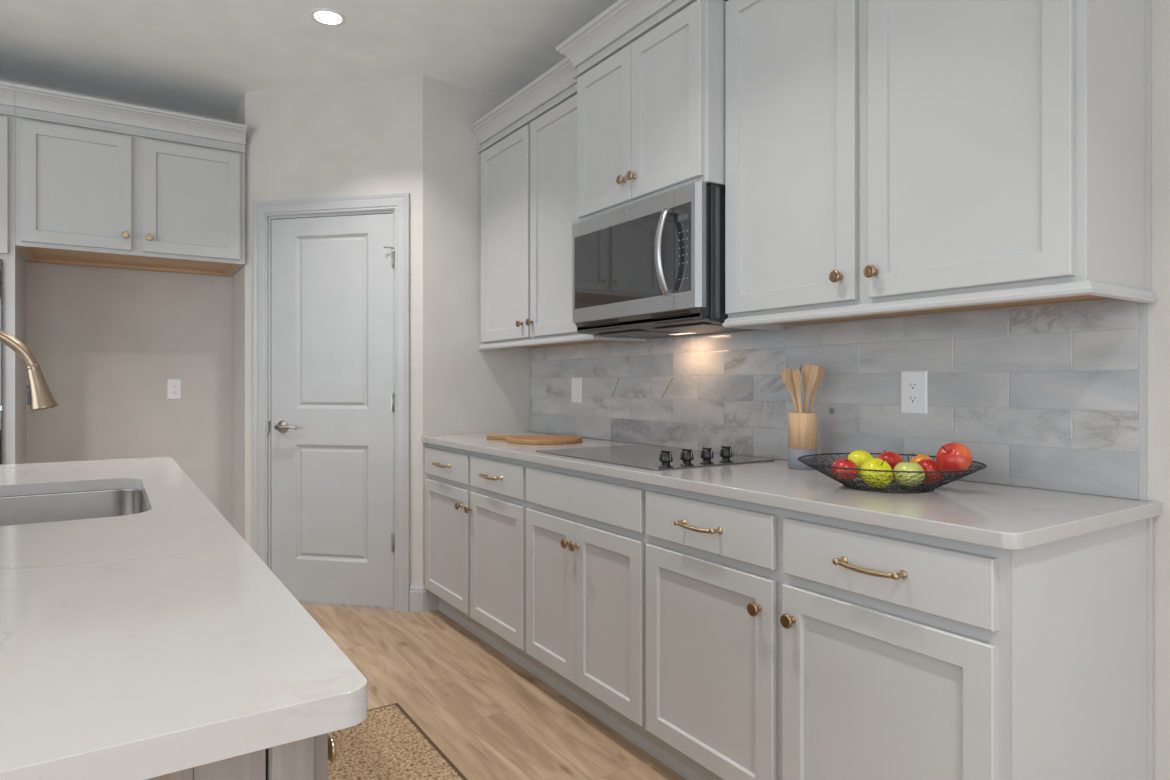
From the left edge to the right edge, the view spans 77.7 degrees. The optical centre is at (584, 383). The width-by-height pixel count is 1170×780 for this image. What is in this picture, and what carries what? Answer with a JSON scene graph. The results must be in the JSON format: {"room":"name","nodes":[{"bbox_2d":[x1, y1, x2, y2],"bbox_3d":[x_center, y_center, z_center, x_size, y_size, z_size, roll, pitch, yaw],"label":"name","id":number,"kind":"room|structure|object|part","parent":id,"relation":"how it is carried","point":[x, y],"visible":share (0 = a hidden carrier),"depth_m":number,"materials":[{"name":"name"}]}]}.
{"room":"kitchen","nodes":[
{"label":"kitchen","id":0,"kind":"room"},
{"bbox_2d":[0,79,231,524],"bbox_3d":[-4.319,-0.208,3.048,5.333,2.785,0.100,0,0,-33],"label":"wall","id":1,"kind":"structure","parent":0,"point":[107,343],"depth_m":4.14,"materials":[{"name":"grey paint"}]},
{"bbox_2d":[14,83,246,276],"bbox_3d":[-2.393,-1.020,3.882,0.989,0.741,0.600,0,0,-33],"label":"upper cabinet","id":2,"kind":"object","parent":1,"relation":"attached to","point":[103,183],"visible":1,"depth_m":3.67,"materials":[{"name":"white paint"}]},
{"bbox_3d":[-2.472,-0.959,3.545,0.442,0.571,0.020,0,0,-33],"label":"door","id":3,"kind":"part","parent":2,"relation":"part of","materials":[{"name":"white paint"}]},
{"bbox_3d":[-2.295,-0.743,3.630,0.035,0.035,0.032,0,0,-33],"label":"knob","id":4,"kind":"part","parent":2,"relation":"part of","materials":[{"name":"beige metal"}]},
{"bbox_3d":[-2.248,-1.323,3.661,0.989,0.134,0.072,0,0,-33],"label":"crown molding","id":5,"kind":"part","parent":2,"relation":"part of","materials":[{"name":"white paint"}]},
{"bbox_3d":[-2.209,-0.743,3.687,0.035,0.035,0.032,0,0,-33],"label":"knob","id":6,"kind":"part","parent":2,"relation":"part of","materials":[{"name":"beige metal"}]},
{"bbox_3d":[-2.058,-0.959,3.817,0.450,0.571,0.020,0,0,-33],"label":"door","id":7,"kind":"part","parent":2,"relation":"part of","materials":[{"name":"white paint"}]},
{"bbox_2d":[167,379,180,398],"bbox_3d":[-2.399,0.030,4.246,0.072,0.118,0.008,0,0,-33],"label":"wall outlet","id":8,"kind":"object","parent":1,"relation":"attached to","point":[173,385],"visible":1,"depth_m":4.24,"materials":[{"name":"white plastic"}]},
{"bbox_2d":[171,390,177,394],"bbox_3d":[-2.397,0.050,4.244,0.034,0.025,0.002,0,0,-33],"label":"receptacle","id":9,"kind":"object","parent":8,"relation":"attached to","point":[173,392],"depth_m":4.24,"materials":[{"name":"white plastic"}]},
{"bbox_2d":[232,93,244,539],"bbox_3d":[-1.965,-0.208,4.231,0.100,2.785,0.511,0,0,-33],"label":"wall","id":10,"kind":"structure","parent":0,"point":[238,278],"depth_m":4.19,"materials":[{"name":"grey paint"}]},
{"bbox_2d":[0,0,617,120],"bbox_3d":[-1.139,-1.651,-0.528,6.717,0.100,9.570,0,0,-33],"label":"ceiling","id":11,"kind":"structure","parent":0,"point":[200,57],"depth_m":3.43,"materials":[{"name":"white paint"}]},
{"bbox_2d":[310,8,345,25],"bbox_3d":[-1.120,-1.597,3.168,0.148,0.006,0.148,0,0,-33],"label":"recessed light","id":12,"kind":"object","parent":11,"relation":"in","point":[325,16],"visible":1,"depth_m":3.16,"materials":[{"name":"white plastic"}]},
{"bbox_2d":[245,76,422,583],"bbox_3d":[-1.345,-0.208,3.933,1.045,2.785,0.100,0,0,12],"label":"wall","id":13,"kind":"structure","parent":0,"point":[365,137],"depth_m":3.87,"materials":[{"name":"grey paint"}]},
{"bbox_2d":[266,213,393,606],"bbox_3d":[-1.364,0.138,3.874,0.746,2.065,0.098,0,0,12],"label":"door","id":14,"kind":"structure","parent":13,"relation":"in","point":[332,395],"depth_m":3.89,"materials":[{"name":"white paint"}]},
{"bbox_3d":[-1.723,0.232,3.950,0.014,0.064,0.020,0,0,12],"label":"strike plate","id":15,"kind":"part","parent":14,"relation":"part of","materials":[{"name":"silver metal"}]},
{"bbox_3d":[-1.607,0.232,3.906,0.146,0.068,0.063,0,0,12],"label":"lever handle","id":16,"kind":"part","parent":14,"relation":"part of","materials":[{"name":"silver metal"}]},
{"bbox_2d":[253,193,409,611],"bbox_3d":[-1.351,0.095,3.925,0.912,2.178,0.119,0,0,12],"label":"trim","id":17,"kind":"structure","parent":13,"relation":"attached to","point":[398,204],"depth_m":3.84,"materials":[{"name":"white paint"}]},
{"bbox_2d":[423,76,529,583],"bbox_3d":[-0.601,-0.208,3.997,0.645,2.785,0.100,0,0,-33],"label":"wall","id":18,"kind":"structure","parent":0,"point":[467,389],"depth_m":3.88,"materials":[{"name":"grey paint"}]},
{"bbox_2d":[409,584,437,612],"bbox_3d":[-0.840,1.113,3.784,0.146,0.142,0.045,0,0,-12],"label":"baseboard","id":19,"kind":"structure","parent":18,"relation":"attached to","point":[421,600],"depth_m":3.77,"materials":[{"name":"white paint"}]},
{"bbox_2d":[299,601,686,779],"bbox_3d":[-1.139,1.234,-0.528,6.717,0.100,9.570,0,0,-33],"label":"floor","id":20,"kind":"structure","parent":0,"point":[491,717],"depth_m":2.69,"materials":[{"name":"brown wood"}]},
{"bbox_2d":[0,81,25,464],"bbox_3d":[-3.147,-0.103,3.392,0.808,2.574,0.610,0,0,-33],"label":"tall cabinet","id":21,"kind":"object","parent":20,"relation":"on","point":[13,262],"visible":0.57,"depth_m":3.41,"materials":[{"name":"white paint"}]},
{"bbox_2d":[0,259,1,464],"bbox_3d":[-3.131,0.065,3.368,0.716,1.289,0.571,0,0,-33],"label":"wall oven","id":22,"kind":"object","parent":21,"relation":"in","point":[0,259],"visible":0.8,"depth_m":3.37,"materials":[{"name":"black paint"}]},
{"bbox_3d":[-3.010,-0.183,3.183,0.716,0.565,0.020,0,0,-33],"label":"door","id":23,"kind":"part","parent":22,"relation":"part of","materials":[{"name":"silver glass"}]},
{"bbox_3d":[-3.010,0.414,3.183,0.716,0.580,0.020,0,0,-33],"label":"door","id":24,"kind":"part","parent":22,"relation":"part of","materials":[{"name":"silver glass"}]},
{"bbox_3d":[-3.011,-0.525,3.185,0.716,0.109,0.016,0,0,-33],"label":"control panel","id":25,"kind":"part","parent":22,"relation":"part of","materials":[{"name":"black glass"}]},
{"bbox_3d":[-2.854,-0.926,3.293,0.378,0.636,0.020,0,0,-33],"label":"door","id":26,"kind":"part","parent":21,"relation":"part of","materials":[{"name":"white paint"}]},
{"bbox_3d":[-2.999,-1.323,3.167,0.808,0.134,0.072,0,0,-33],"label":"crown molding","id":27,"kind":"part","parent":21,"relation":"part of","materials":[{"name":"white paint"}]},
{"bbox_2d":[146,733,336,779],"bbox_3d":[-1.280,0.743,1.394,0.994,0.882,2.364,0,0,-33],"label":"kitchen island","id":28,"kind":"object","parent":20,"relation":"on","point":[304,759],"visible":0.12,"depth_m":0.65,"materials":[{"name":"grey wood"}]},
{"bbox_2d":[0,457,366,779],"bbox_3d":[-1.332,0.286,1.369,1.119,0.032,2.460,0,0,-33],"label":"island countertop","id":29,"kind":"structure","parent":28,"relation":"on","point":[157,641],"depth_m":0.76,"materials":[{"name":"white stone"}]},
{"bbox_2d":[0,329,58,411],"bbox_3d":[-1.374,0.048,1.566,0.389,0.444,0.131,0,0,-33],"label":"faucet","id":30,"kind":"object","parent":29,"relation":"on","point":[40,396],"visible":1,"depth_m":1.67,"materials":[{"name":"brown metal"}]},
{"bbox_3d":[-1.404,0.005,1.590,0.336,0.358,0.024,0,0,-33],"label":"spout","id":31,"kind":"part","parent":30,"relation":"part of","materials":[{"name":"brown metal"}]},
{"bbox_2d":[0,489,147,525],"bbox_3d":[-1.288,0.415,1.692,0.517,0.225,0.773,0,0,-33],"label":"sink","id":32,"kind":"object","parent":29,"relation":"in","point":[39,508],"visible":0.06,"depth_m":2.02,"materials":[{"name":"silver metal"}]},
{"bbox_3d":[-0.667,0.733,0.412,0.899,0.862,0.018,0,0,-33],"label":"panel","id":33,"kind":"part","parent":28,"relation":"part of","materials":[{"name":"grey wood"}]},
{"bbox_3d":[-0.270,0.743,0.664,0.036,0.882,0.034,0,0,-33],"label":"corner post","id":34,"kind":"part","parent":28,"relation":"part of","materials":[{"name":"grey wood"}]},
{"bbox_3d":[-0.251,0.743,0.682,0.014,0.882,0.024,0,0,-33],"label":"post","id":35,"kind":"part","parent":28,"relation":"part of","materials":[{"name":"grey wood"}]},
{"bbox_3d":[-0.262,0.369,0.731,0.022,0.024,0.024,0,0,-33],"label":"knob","id":36,"kind":"part","parent":28,"relation":"part of","materials":[{"name":"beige metal"}]},
{"bbox_2d":[328,703,466,779],"bbox_3d":[-0.515,1.178,1.831,0.642,0.012,1.625,0,0,-33],"label":"kitchen mat","id":37,"kind":"object","parent":20,"relation":"on","point":[388,744],"visible":0.55,"depth_m":2.31,"materials":[{"name":"carpet"}]},
{"bbox_2d":[425,443,540,679],"bbox_3d":[-0.288,0.743,3.487,0.676,0.882,1.089,0,0,-33],"label":"base cabinet","id":38,"kind":"object","parent":20,"relation":"on","point":[476,504],"visible":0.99,"depth_m":3.23,"materials":[{"name":"white paint"}]},
{"bbox_3d":[-0.699,0.394,3.528,0.036,0.020,0.161,0,0,-33],"label":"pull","id":39,"kind":"part","parent":38,"relation":"part of","materials":[{"name":"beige metal"}]},
{"bbox_3d":[-0.675,0.393,3.544,0.020,0.134,0.536,0,0,-33],"label":"drawer","id":40,"kind":"part","parent":38,"relation":"part of","materials":[{"name":"white paint"}]},
{"bbox_3d":[-0.675,0.772,3.544,0.020,0.568,0.536,0,0,-33],"label":"door","id":41,"kind":"part","parent":38,"relation":"part of","materials":[{"name":"white paint"}]},
{"bbox_3d":[-0.583,0.564,3.357,0.032,0.035,0.035,0,0,-33],"label":"knob","id":42,"kind":"part","parent":38,"relation":"part of","materials":[{"name":"brown metal"}]},
{"bbox_3d":[-0.526,0.564,3.270,0.032,0.035,0.035,0,0,-33],"label":"knob","id":43,"kind":"part","parent":38,"relation":"part of","materials":[{"name":"brown metal"}]},
{"bbox_3d":[-0.400,0.394,3.074,0.036,0.020,0.161,0,0,-33],"label":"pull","id":44,"kind":"part","parent":38,"relation":"part of","materials":[{"name":"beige metal"}]},
{"bbox_3d":[-0.377,0.393,3.090,0.020,0.134,0.495,0,0,-33],"label":"drawer","id":45,"kind":"part","parent":38,"relation":"part of","materials":[{"name":"white paint"}]},
{"bbox_3d":[-0.377,0.772,3.090,0.020,0.568,0.495,0,0,-33],"label":"door","id":46,"kind":"part","parent":38,"relation":"part of","materials":[{"name":"white paint"}]},
{"bbox_2d":[526,462,662,762],"bbox_3d":[0.222,0.743,2.714,0.672,0.882,0.762,0,0,-33],"label":"base cabinet","id":47,"kind":"object","parent":20,"relation":"on","point":[587,539],"visible":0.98,"depth_m":2.49,"materials":[{"name":"white paint"}]},
{"bbox_3d":[-0.128,0.772,2.711,0.020,0.568,0.356,0,0,-33],"label":"door","id":48,"kind":"part","parent":47,"relation":"part of","materials":[{"name":"white paint"}]},
{"bbox_3d":[-0.067,0.564,2.572,0.032,0.035,0.035,0,0,-33],"label":"knob","id":49,"kind":"part","parent":47,"relation":"part of","materials":[{"name":"brown metal"}]},
{"bbox_3d":[-0.038,0.564,2.528,0.032,0.035,0.035,0,0,-33],"label":"knob","id":50,"kind":"part","parent":47,"relation":"part of","materials":[{"name":"brown metal"}]},
{"bbox_3d":[-0.023,0.393,2.552,0.020,0.134,0.737,0,0,-33],"label":"false drawer","id":51,"kind":"part","parent":47,"relation":"part of","materials":[{"name":"white paint"}]},
{"bbox_3d":[0.076,0.772,2.402,0.020,0.568,0.378,0,0,-33],"label":"door","id":52,"kind":"part","parent":47,"relation":"part of","materials":[{"name":"white paint"}]},
{"bbox_2d":[646,484,782,779],"bbox_3d":[0.577,0.743,2.171,0.676,0.882,0.536,0,0,-33],"label":"base cabinet","id":53,"kind":"object","parent":20,"relation":"on","point":[714,564],"visible":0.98,"depth_m":1.98,"materials":[{"name":"white paint"}]},
{"bbox_3d":[0.308,0.394,1.998,0.036,0.020,0.161,0,0,-33],"label":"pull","id":54,"kind":"part","parent":53,"relation":"part of","materials":[{"name":"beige metal"}]},
{"bbox_3d":[0.331,0.393,2.013,0.020,0.134,0.508,0,0,-33],"label":"drawer","id":55,"kind":"part","parent":53,"relation":"part of","materials":[{"name":"white paint"}]},
{"bbox_3d":[0.426,0.564,1.822,0.032,0.035,0.035,0,0,-33],"label":"knob","id":56,"kind":"part","parent":53,"relation":"part of","materials":[{"name":"brown metal"}]},
{"bbox_2d":[780,509,1152,779],"bbox_3d":[0.875,0.743,1.717,0.676,0.882,0.548,0,0,-33],"label":"base cabinet","id":57,"kind":"object","parent":20,"relation":"on","point":[906,655],"visible":0.98,"depth_m":1.51,"materials":[{"name":"white paint"}]},
{"bbox_3d":[0.486,0.564,1.732,0.032,0.035,0.035,0,0,-33],"label":"knob","id":58,"kind":"part","parent":57,"relation":"part of","materials":[{"name":"brown metal"}]},
{"bbox_2d":[421,432,1160,549],"bbox_3d":[0.234,0.286,2.718,0.654,0.032,2.954,0,0,-33],"label":"countertop","id":59,"kind":"structure","parent":57,"relation":"on","point":[1007,517],"depth_m":1.71,"materials":[{"name":"white stone"}]},
{"bbox_2d":[486,435,581,444],"bbox_3d":[-0.258,0.260,3.454,0.515,0.019,0.356,0,0,32],"label":"cutting board","id":60,"kind":"object","parent":59,"relation":"on","point":[517,439],"visible":1,"depth_m":3.34,"materials":[{"name":"brown wood"}]},
{"bbox_2d":[536,444,774,470],"bbox_3d":[0.235,0.241,2.725,0.539,0.058,0.769,0,0,-33],"label":"cooktop","id":61,"kind":"object","parent":59,"relation":"in","point":[650,457],"visible":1,"depth_m":2.55,"materials":[{"name":"black glass"}]},
{"bbox_3d":[0.258,0.238,2.314,0.046,0.052,0.046,0,0,-33],"label":"knob","id":62,"kind":"part","parent":61,"relation":"part of","materials":[{"name":"black plastic"}]},
{"bbox_3d":[0.332,0.238,2.368,0.046,0.052,0.046,0,0,-33],"label":"knob","id":63,"kind":"part","parent":61,"relation":"part of","materials":[{"name":"black plastic"}]},
{"bbox_3d":[0.406,0.238,2.421,0.046,0.052,0.046,0,0,-33],"label":"knob","id":64,"kind":"part","parent":61,"relation":"part of","materials":[{"name":"black plastic"}]},
{"bbox_3d":[0.480,0.238,2.470,0.046,0.052,0.046,0,0,-33],"label":"knob","id":65,"kind":"part","parent":61,"relation":"part of","materials":[{"name":"black plastic"}]},
{"bbox_2d":[788,412,816,469],"bbox_3d":[0.697,0.181,2.328,0.090,0.178,0.090,0,0,-33],"label":"utensil crock","id":66,"kind":"object","parent":59,"relation":"on","point":[802,427],"visible":0.84,"depth_m":2.29,"materials":[{"name":"brown wood"}]},
{"bbox_2d":[782,368,797,412],"bbox_3d":[0.670,0.072,2.328,0.076,0.248,0.024,0,0,20],"label":"wooden spoon","id":67,"kind":"object","parent":66,"relation":"in","point":[787,373],"visible":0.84,"depth_m":2.33,"materials":[{"name":"brown wood"}]},
{"bbox_2d":[793,369,801,412],"bbox_3d":[0.676,0.074,2.302,0.033,0.243,0.015,0,0,15],"label":"wooden spoon","id":68,"kind":"object","parent":66,"relation":"in","point":[796,373],"visible":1,"depth_m":2.30,"materials":[{"name":"brown wood"}]},
{"bbox_2d":[802,364,818,412],"bbox_3d":[0.715,0.066,2.318,0.062,0.260,0.008,0,0,32],"label":"wooden spatula","id":69,"kind":"object","parent":66,"relation":"in","point":[810,372],"visible":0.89,"depth_m":2.32,"materials":[{"name":"brown wood"}]},
{"bbox_2d":[808,366,823,412],"bbox_3d":[0.735,0.069,2.334,0.073,0.253,0.023,0,0,-2],"label":"wooden spoon","id":70,"kind":"object","parent":66,"relation":"in","point":[821,370],"visible":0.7,"depth_m":2.33,"materials":[{"name":"brown wood"}]},
{"bbox_2d":[798,453,986,492],"bbox_3d":[0.791,0.235,1.899,0.454,0.069,0.454,0,0,-26],"label":"wire bowl","id":71,"kind":"object","parent":59,"relation":"on","point":[849,484],"visible":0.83,"depth_m":1.79,"materials":[{"name":"black metal"}]},
{"bbox_2d":[831,455,857,480],"bbox_3d":[0.672,0.217,1.880,0.066,0.066,0.066,0,0,-5],"label":"apple","id":72,"kind":"object","parent":71,"relation":"in","point":[846,463],"visible":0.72,"depth_m":1.86,"materials":[{"name":"red food"}]},
{"bbox_2d":[846,450,872,476],"bbox_3d":[0.756,0.219,1.998,0.077,0.074,0.074,0,0,-10],"label":"apple","id":73,"kind":"object","parent":71,"relation":"in","point":[858,457],"visible":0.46,"depth_m":1.97,"materials":[{"name":"yellow food"}]},
{"bbox_2d":[860,458,892,487],"bbox_3d":[0.741,0.224,1.849,0.080,0.077,0.077,0,0,0],"label":"apple","id":74,"kind":"object","parent":71,"relation":"in","point":[874,463],"visible":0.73,"depth_m":1.82,"materials":[{"name":"yellow food"}]},
{"bbox_2d":[877,451,903,470],"bbox_3d":[0.838,0.220,2.000,0.074,0.069,0.070,0,0,-2],"label":"apple","id":75,"kind":"object","parent":71,"relation":"in","point":[892,458],"visible":0.49,"depth_m":1.97,"materials":[{"name":"red food"}]},
{"bbox_2d":[893,456,924,485],"bbox_3d":[0.820,0.220,1.841,0.076,0.074,0.076,0,0,-2],"label":"apple","id":76,"kind":"object","parent":71,"relation":"in","point":[902,466],"visible":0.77,"depth_m":1.82,"materials":[{"name":"green food"}]},
{"bbox_2d":[909,453,930,462],"bbox_3d":[0.905,0.217,1.958,0.062,0.058,0.060,0,0,-15],"label":"apple","id":77,"kind":"object","parent":71,"relation":"in","point":[915,459],"visible":0.41,"depth_m":1.94,"materials":[{"name":"orange food"}]},
{"bbox_2d":[917,459,943,484],"bbox_3d":[0.886,0.227,1.872,0.067,0.069,0.072,0,0,-8],"label":"apple","id":78,"kind":"object","parent":71,"relation":"in","point":[926,464],"visible":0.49,"depth_m":1.85,"materials":[{"name":"red food"}]},
{"bbox_2d":[936,442,972,474],"bbox_3d":[0.916,0.185,1.807,0.078,0.081,0.084,0,0,-4],"label":"apple","id":79,"kind":"object","parent":71,"relation":"in","point":[954,456],"visible":0.92,"depth_m":1.78,"materials":[{"name":"red food"}]},
{"bbox_3d":[0.603,0.394,1.549,0.036,0.020,0.161,0,0,-33],"label":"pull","id":80,"kind":"part","parent":57,"relation":"part of","materials":[{"name":"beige metal"}]},
{"bbox_3d":[0.626,0.772,1.565,0.020,0.568,0.505,0,0,-33],"label":"door","id":81,"kind":"part","parent":57,"relation":"part of","materials":[{"name":"white paint"}]},
{"bbox_3d":[0.627,0.393,1.564,0.020,0.134,0.503,0,0,-33],"label":"drawer","id":82,"kind":"part","parent":57,"relation":"part of","materials":[{"name":"white paint"}]},
{"bbox_2d":[663,0,1169,779],"bbox_3d":[1.969,-0.208,0.768,0.100,2.785,8.320,0,0,-33],"label":"wall","id":83,"kind":"structure","parent":0,"point":[1158,313],"depth_m":1.67,"materials":[{"name":"grey paint"}]},
{"bbox_2d":[470,57,652,349],"bbox_3d":[-0.157,-0.787,3.558,0.383,1.206,1.116,0,0,-33],"label":"upper cabinet","id":84,"kind":"object","parent":83,"relation":"attached to","point":[528,142],"visible":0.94,"depth_m":3.46,"materials":[{"name":"white paint"}]},
{"bbox_3d":[-0.411,-0.736,3.710,0.020,1.023,0.528,0,0,-33],"label":"door","id":85,"kind":"part","parent":84,"relation":"part of","materials":[{"name":"white paint"}]},
{"bbox_3d":[-0.317,-0.292,3.520,0.032,0.035,0.035,0,0,-33],"label":"knob","id":86,"kind":"part","parent":84,"relation":"part of","materials":[{"name":"brown metal"}]},
{"bbox_3d":[-0.288,-1.323,3.476,0.072,0.134,1.109,0,0,-33],"label":"crown molding","id":87,"kind":"part","parent":84,"relation":"part of","materials":[{"name":"white paint"}]},
{"bbox_3d":[-0.262,-0.292,3.436,0.032,0.035,0.035,0,0,-33],"label":"knob","id":88,"kind":"part","parent":84,"relation":"part of","materials":[{"name":"brown metal"}]},
{"bbox_3d":[-0.112,-0.736,3.255,0.020,1.023,0.517,0,0,-33],"label":"door","id":89,"kind":"part","parent":84,"relation":"part of","materials":[{"name":"white paint"}]},
{"bbox_3d":[-0.155,-0.200,3.559,0.281,0.030,1.116,0,0,-33],"label":"light rail","id":90,"kind":"part","parent":84,"relation":"part of","materials":[{"name":"white paint"}]},
{"bbox_2d":[555,0,727,220],"bbox_3d":[0.322,-1.022,2.753,0.468,0.736,0.912,0,0,-33],"label":"upper cabinet","id":91,"kind":"object","parent":83,"relation":"attached to","point":[650,77],"visible":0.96,"depth_m":2.59,"materials":[{"name":"white paint"}]},
{"bbox_3d":[0.075,-0.962,2.816,0.020,0.571,0.362,0,0,-33],"label":"door","id":92,"kind":"part","parent":91,"relation":"part of","materials":[{"name":"white paint"}]},
{"bbox_3d":[0.134,-0.752,2.679,0.032,0.035,0.035,0,0,-33],"label":"knob","id":93,"kind":"part","parent":91,"relation":"part of","materials":[{"name":"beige metal"}]},
{"bbox_3d":[0.168,-0.752,2.628,0.032,0.035,0.035,0,0,-33],"label":"knob","id":94,"kind":"part","parent":91,"relation":"part of","materials":[{"name":"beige metal"}]},
{"bbox_3d":[0.201,-1.323,2.673,0.177,0.134,0.912,0,0,-33],"label":"crown molding","id":95,"kind":"part","parent":91,"relation":"part of","materials":[{"name":"white paint"}]},
{"bbox_2d":[572,181,755,337],"bbox_3d":[0.306,-0.425,2.743,0.480,0.455,0.760,0,0,-33],"label":"microwave","id":96,"kind":"object","parent":91,"relation":"attached to","point":[654,266],"visible":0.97,"depth_m":2.55,"materials":[{"name":"silver metal"}]},
{"bbox_3d":[0.136,-0.450,2.706,0.030,0.404,0.635,0,0,-33],"label":"door","id":97,"kind":"part","parent":96,"relation":"part of","materials":[{"name":"silver metal"}]},
{"bbox_3d":[0.140,-0.448,2.699,0.028,0.289,0.618,0,0,-33],"label":"door glass","id":98,"kind":"part","parent":96,"relation":"part of","materials":[{"name":"black glass"}]},
{"bbox_3d":[0.261,-0.444,2.430,0.062,0.294,0.030,0,0,-33],"label":"handle","id":99,"kind":"part","parent":96,"relation":"part of","materials":[{"name":"silver metal"}]},
{"bbox_3d":[0.332,-0.224,2.759,0.408,0.048,0.737,0,0,-33],"label":"plate","id":100,"kind":"part","parent":96,"relation":"part of","materials":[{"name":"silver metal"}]},
{"bbox_3d":[0.334,-0.448,2.404,0.028,0.289,0.084,0,0,-33],"label":"control glass","id":101,"kind":"part","parent":96,"relation":"part of","materials":[{"name":"black glass"}]},
{"bbox_3d":[0.344,-0.450,2.388,0.030,0.404,0.123,0,0,-33],"label":"control panel","id":102,"kind":"part","parent":96,"relation":"part of","materials":[{"name":"silver metal"}]},
{"bbox_3d":[0.539,-0.429,2.443,0.275,0.426,0.003,0,0,-33],"label":"panel","id":103,"kind":"part","parent":96,"relation":"part of","materials":[{"name":"black metal"}]},
{"bbox_3d":[0.278,-0.962,2.508,0.020,0.571,0.371,0,0,-33],"label":"door","id":104,"kind":"part","parent":91,"relation":"part of","materials":[{"name":"white paint"}]},
{"bbox_2d":[530,299,1146,500],"bbox_3d":[0.495,0.035,2.905,0.013,0.470,2.927,0,0,-33],"label":"backsplash","id":105,"kind":"structure","parent":83,"relation":"attached to","point":[1051,397],"depth_m":2.18,"materials":[{"name":"tile"}]},
{"bbox_2d":[571,377,581,402],"bbox_3d":[-0.045,0.030,3.709,0.008,0.131,0.092,0,0,-33],"label":"light switch","id":106,"kind":"object","parent":105,"relation":"attached to","point":[576,382],"visible":1,"depth_m":3.70,"materials":[{"name":"white plastic"}]},
{"bbox_2d":[901,370,927,413],"bbox_3d":[0.975,0.025,2.158,0.008,0.128,0.084,0,0,-33],"label":"wall outlet","id":107,"kind":"object","parent":105,"relation":"attached to","point":[914,384],"visible":1,"depth_m":2.15,"materials":[{"name":"white plastic"}]},
{"bbox_2d":[908,395,917,402],"bbox_3d":[0.973,0.044,2.156,0.002,0.025,0.034,0,0,-33],"label":"receptacle","id":108,"kind":"object","parent":107,"relation":"attached to","point":[911,398],"depth_m":2.16,"materials":[{"name":"white plastic"}]},
{"bbox_2d":[908,381,917,389],"bbox_3d":[0.973,0.005,2.156,0.002,0.025,0.034,0,0,-33],"label":"receptacle","id":109,"kind":"object","parent":107,"relation":"attached to","point":[912,385],"depth_m":2.16,"materials":[{"name":"white plastic"}]},
{"bbox_2d":[722,0,1156,330],"bbox_3d":[0.875,-0.787,1.990,0.383,1.206,1.126,0,0,-33],"label":"upper cabinet","id":110,"kind":"object","parent":83,"relation":"attached to","point":[885,159],"visible":1,"depth_m":1.79,"materials":[{"name":"white paint"}]},
{"bbox_3d":[0.600,-0.738,2.172,0.020,1.019,0.491,0,0,-33],"label":"door","id":111,"kind":"part","parent":110,"relation":"part of","materials":[{"name":"white paint"}]},
{"bbox_3d":[0.689,-0.294,1.990,0.032,0.035,0.035,0,0,-33],"label":"knob","id":112,"kind":"part","parent":110,"relation":"part of","materials":[{"name":"brown metal"}]},
{"bbox_3d":[0.749,-0.294,1.899,0.032,0.035,0.035,0,0,-33],"label":"knob","id":113,"kind":"part","parent":110,"relation":"part of","materials":[{"name":"brown metal"}]},
{"bbox_3d":[0.881,-0.200,2.026,0.328,0.030,1.072,0,0,-33],"label":"light rail","id":114,"kind":"part","parent":110,"relation":"part of","materials":[{"name":"white paint"}]},
{"bbox_3d":[0.891,-0.738,1.730,0.020,1.019,0.487,0,0,-33],"label":"door","id":115,"kind":"part","parent":110,"relation":"part of","materials":[{"name":"white paint"}]}
]}

